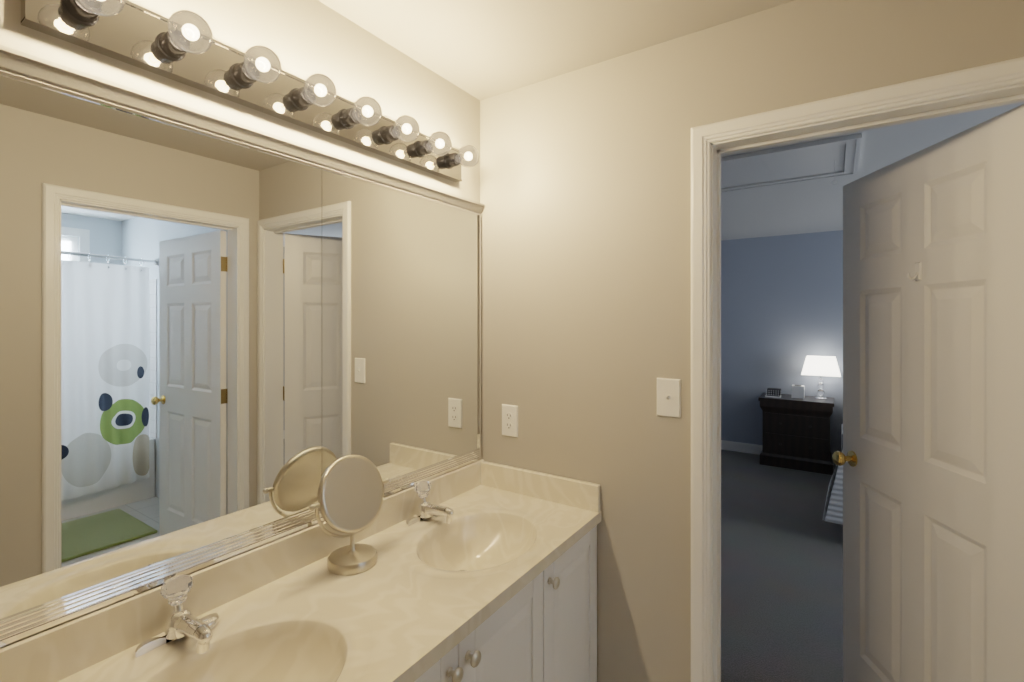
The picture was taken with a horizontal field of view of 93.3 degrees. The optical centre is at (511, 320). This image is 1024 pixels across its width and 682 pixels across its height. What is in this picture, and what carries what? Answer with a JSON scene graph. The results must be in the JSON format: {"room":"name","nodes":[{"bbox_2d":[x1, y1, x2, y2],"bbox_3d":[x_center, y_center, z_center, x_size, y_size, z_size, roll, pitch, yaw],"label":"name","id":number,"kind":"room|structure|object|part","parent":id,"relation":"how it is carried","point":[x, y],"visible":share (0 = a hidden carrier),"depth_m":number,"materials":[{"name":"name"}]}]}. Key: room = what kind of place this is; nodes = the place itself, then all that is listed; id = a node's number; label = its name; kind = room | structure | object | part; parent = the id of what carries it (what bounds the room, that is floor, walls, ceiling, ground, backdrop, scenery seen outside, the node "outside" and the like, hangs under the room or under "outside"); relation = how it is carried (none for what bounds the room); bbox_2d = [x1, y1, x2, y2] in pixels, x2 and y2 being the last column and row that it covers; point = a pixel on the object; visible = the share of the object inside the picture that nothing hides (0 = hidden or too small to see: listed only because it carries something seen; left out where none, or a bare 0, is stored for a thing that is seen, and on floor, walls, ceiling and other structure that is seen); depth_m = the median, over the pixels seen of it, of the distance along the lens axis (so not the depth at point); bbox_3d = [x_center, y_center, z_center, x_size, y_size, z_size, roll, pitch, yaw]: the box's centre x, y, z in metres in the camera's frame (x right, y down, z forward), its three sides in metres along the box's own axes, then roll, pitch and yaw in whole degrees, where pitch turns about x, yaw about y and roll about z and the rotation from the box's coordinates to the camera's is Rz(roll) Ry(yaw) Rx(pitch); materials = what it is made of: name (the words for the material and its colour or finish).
{"room":"bathroom","nodes":[
{"label":"bathroom","id":0,"kind":"room"},
{"bbox_2d":[0,0,479,202],"bbox_3d":[-1.016,0.288,0.839,0.115,2.440,2.994,0,0,34],"label":"wall","id":1,"kind":"structure","parent":0,"point":[306,39],"depth_m":1.39,"materials":[{"name":"beige paint"}]},
{"bbox_2d":[0,45,484,646],"bbox_3d":[-0.550,0.048,1.404,0.028,1.068,1.521,0,0,34],"label":"wall mirror","id":2,"kind":"object","parent":1,"relation":"attached to","point":[220,339],"visible":0.85,"depth_m":1.12,"materials":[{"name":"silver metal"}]},
{"bbox_2d":[21,0,478,181],"bbox_3d":[-0.496,-0.604,1.358,0.167,0.116,1.230,0,0,34],"label":"light bar","id":3,"kind":"object","parent":1,"relation":"attached to","point":[183,47],"visible":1,"depth_m":1.15,"materials":[{"name":"silver metal"}]},
{"bbox_2d":[318,0,1023,240],"bbox_3d":[1.816,-0.992,1.679,5.780,0.120,7.540,0,0,34],"label":"ceiling","id":4,"kind":"structure","parent":0,"point":[480,50],"depth_m":1.65,"materials":[{"name":"beige paint"}]},
{"bbox_2d":[721,133,861,192],"bbox_3d":[1.311,-0.921,3.136,1.530,0.022,0.730,0,0,34],"label":"attic hatch","id":5,"kind":"structure","parent":4,"relation":"attached to","point":[809,161],"depth_m":2.87,"materials":[{"name":"white paint"}]},
{"bbox_2d":[832,160,836,184],"bbox_3d":[1.859,-0.854,2.787,0.028,0.145,0.003,0,0,34],"label":"cord","id":6,"kind":"object","parent":5,"relation":"hanging from","point":[834,174],"visible":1,"depth_m":2.79,"materials":[{"name":"white plastic"}]},
{"bbox_2d":[480,0,1023,681],"bbox_3d":[0.232,0.288,1.874,2.930,2.440,0.115,0,0,34],"label":"wall","id":7,"kind":"structure","parent":0,"point":[586,250],"depth_m":1.68,"materials":[{"name":"beige paint"}]},
{"bbox_2d":[502,404,517,437],"bbox_3d":[-0.011,0.408,1.962,0.080,0.128,0.009,0,0,34],"label":"outlet","id":8,"kind":"object","parent":7,"relation":"attached to","point":[509,420],"visible":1,"depth_m":1.96,"materials":[{"name":"white plastic"}]},
{"bbox_2d":[657,378,680,417],"bbox_3d":[0.518,0.258,1.604,0.080,0.128,0.016,0,0,34],"label":"light switch","id":9,"kind":"object","parent":7,"relation":"attached to","point":[668,397],"visible":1,"depth_m":1.60,"materials":[{"name":"white plastic"}]},
{"bbox_2d":[691,57,1023,681],"bbox_3d":[0.983,0.443,1.371,0.887,2.130,0.151,0,0,34],"label":"door frame","id":10,"kind":"structure","parent":7,"relation":"attached to","point":[1001,83],"depth_m":1.49,"materials":[{"name":"white paint"}]},
{"bbox_2d":[832,104,1023,681],"bbox_3d":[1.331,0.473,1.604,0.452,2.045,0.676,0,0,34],"label":"bedroom door","id":11,"kind":"structure","parent":7,"relation":"in","point":[930,458],"depth_m":1.50,"materials":[{"name":"white paint"}]},
{"bbox_2d":[721,449,842,681],"bbox_3d":[2.664,1.568,2.946,5.780,0.120,4.488,0,0,34],"label":"floor","id":12,"kind":"structure","parent":0,"point":[781,581],"depth_m":2.84,"materials":[{"name":"grey carpet"}]},
{"bbox_2d":[758,392,833,474],"bbox_3d":[2.970,1.158,5.047,0.660,0.700,0.420,0,0,34],"label":"nightstand","id":13,"kind":"object","parent":12,"relation":"on","point":[796,433],"visible":1,"depth_m":4.88,"materials":[{"name":"brown wood"}]},
{"bbox_2d":[765,388,780,397],"bbox_3d":[2.778,0.770,5.129,0.143,0.075,0.185,0,0,34],"label":"box","id":14,"kind":"object","parent":13,"relation":"on","point":[774,392],"visible":1,"depth_m":5.11,"materials":[{"name":"black"}]},
{"bbox_2d":[792,385,804,398],"bbox_3d":[2.990,0.743,5.050,0.110,0.128,0.110,0,0,34],"label":"tissue box","id":15,"kind":"object","parent":13,"relation":"on","point":[798,391],"visible":1,"depth_m":5.01,"materials":[{"name":"white"}]},
{"bbox_2d":[801,356,840,399],"bbox_3d":[3.173,0.590,4.964,0.340,0.435,0.200,0,0,34],"label":"table lamp","id":16,"kind":"object","parent":13,"relation":"on","point":[820,392],"depth_m":4.91,"materials":[{"name":"white fabric"}]},
{"bbox_3d":[3.173,0.467,4.964,0.340,0.190,0.200,0,0,34],"label":"lamp shade","id":17,"kind":"part","parent":16,"relation":"part of","materials":[{"name":"white fabric"}]},
{"bbox_2d":[822,424,842,524],"bbox_3d":[3.479,1.118,3.673,1.844,0.780,2.135,0,0,34],"label":"bed","id":18,"kind":"object","parent":12,"relation":"on","point":[833,511],"visible":0.1,"depth_m":3.29,"materials":[{"name":"white fabric"}]},
{"bbox_2d":[721,230,842,453],"bbox_3d":[3.881,0.288,4.764,5.780,2.440,0.115,0,0,34],"label":"wall","id":19,"kind":"structure","parent":0,"point":[781,307],"depth_m":5.34,"materials":[{"name":"blue paint"}]},
{"bbox_2d":[721,440,835,464],"bbox_3d":[3.845,1.454,4.710,5.550,0.107,0.013,0,0,34],"label":"baseboard","id":20,"kind":"structure","parent":19,"relation":"attached to","point":[742,447],"depth_m":5.51,"materials":[{"name":"white paint"}]},
{"bbox_3d":[0.888,1.568,-0.334,4.583,0.120,3.162,0,0,34],"label":"floor","id":21,"kind":"structure","parent":0,"visible":0},
{"bbox_3d":[-0.352,1.116,1.259,0.514,0.784,1.551,0,0,34],"label":"bathroom vanity","id":22,"kind":"object","parent":21,"relation":"on","visible":0},
{"bbox_2d":[0,459,600,681],"bbox_3d":[-0.333,0.710,1.240,0.567,0.249,1.561,0,0,34],"label":"countertop","id":23,"kind":"structure","parent":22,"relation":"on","point":[417,600],"depth_m":1.17,"materials":[{"name":"stone"}]},
{"bbox_2d":[135,574,218,657],"bbox_3d":[-0.685,0.624,1.024,0.170,0.127,0.158,0,0,34],"label":"faucet","id":24,"kind":"object","parent":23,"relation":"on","point":[181,621],"visible":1,"depth_m":1.02,"materials":[{"name":"silver metal"}]},
{"bbox_2d":[309,455,389,575],"bbox_3d":[-0.451,0.537,1.367,0.134,0.301,0.269,0,0,34],"label":"makeup mirror","id":25,"kind":"object","parent":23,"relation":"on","point":[351,489],"visible":1,"depth_m":1.34,"materials":[{"name":"silver metal"}]},
{"bbox_2d":[406,480,453,525],"bbox_3d":[-0.265,0.624,1.651,0.170,0.127,0.158,0,0,34],"label":"faucet","id":26,"kind":"object","parent":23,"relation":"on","point":[426,509],"visible":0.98,"depth_m":1.65,"materials":[{"name":"silver metal"}]},
{"bbox_3d":[-0.198,0.784,0.962,0.033,0.035,1.198,0,0,34],"label":"vanity knob","id":27,"kind":"part","parent":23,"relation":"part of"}
]}

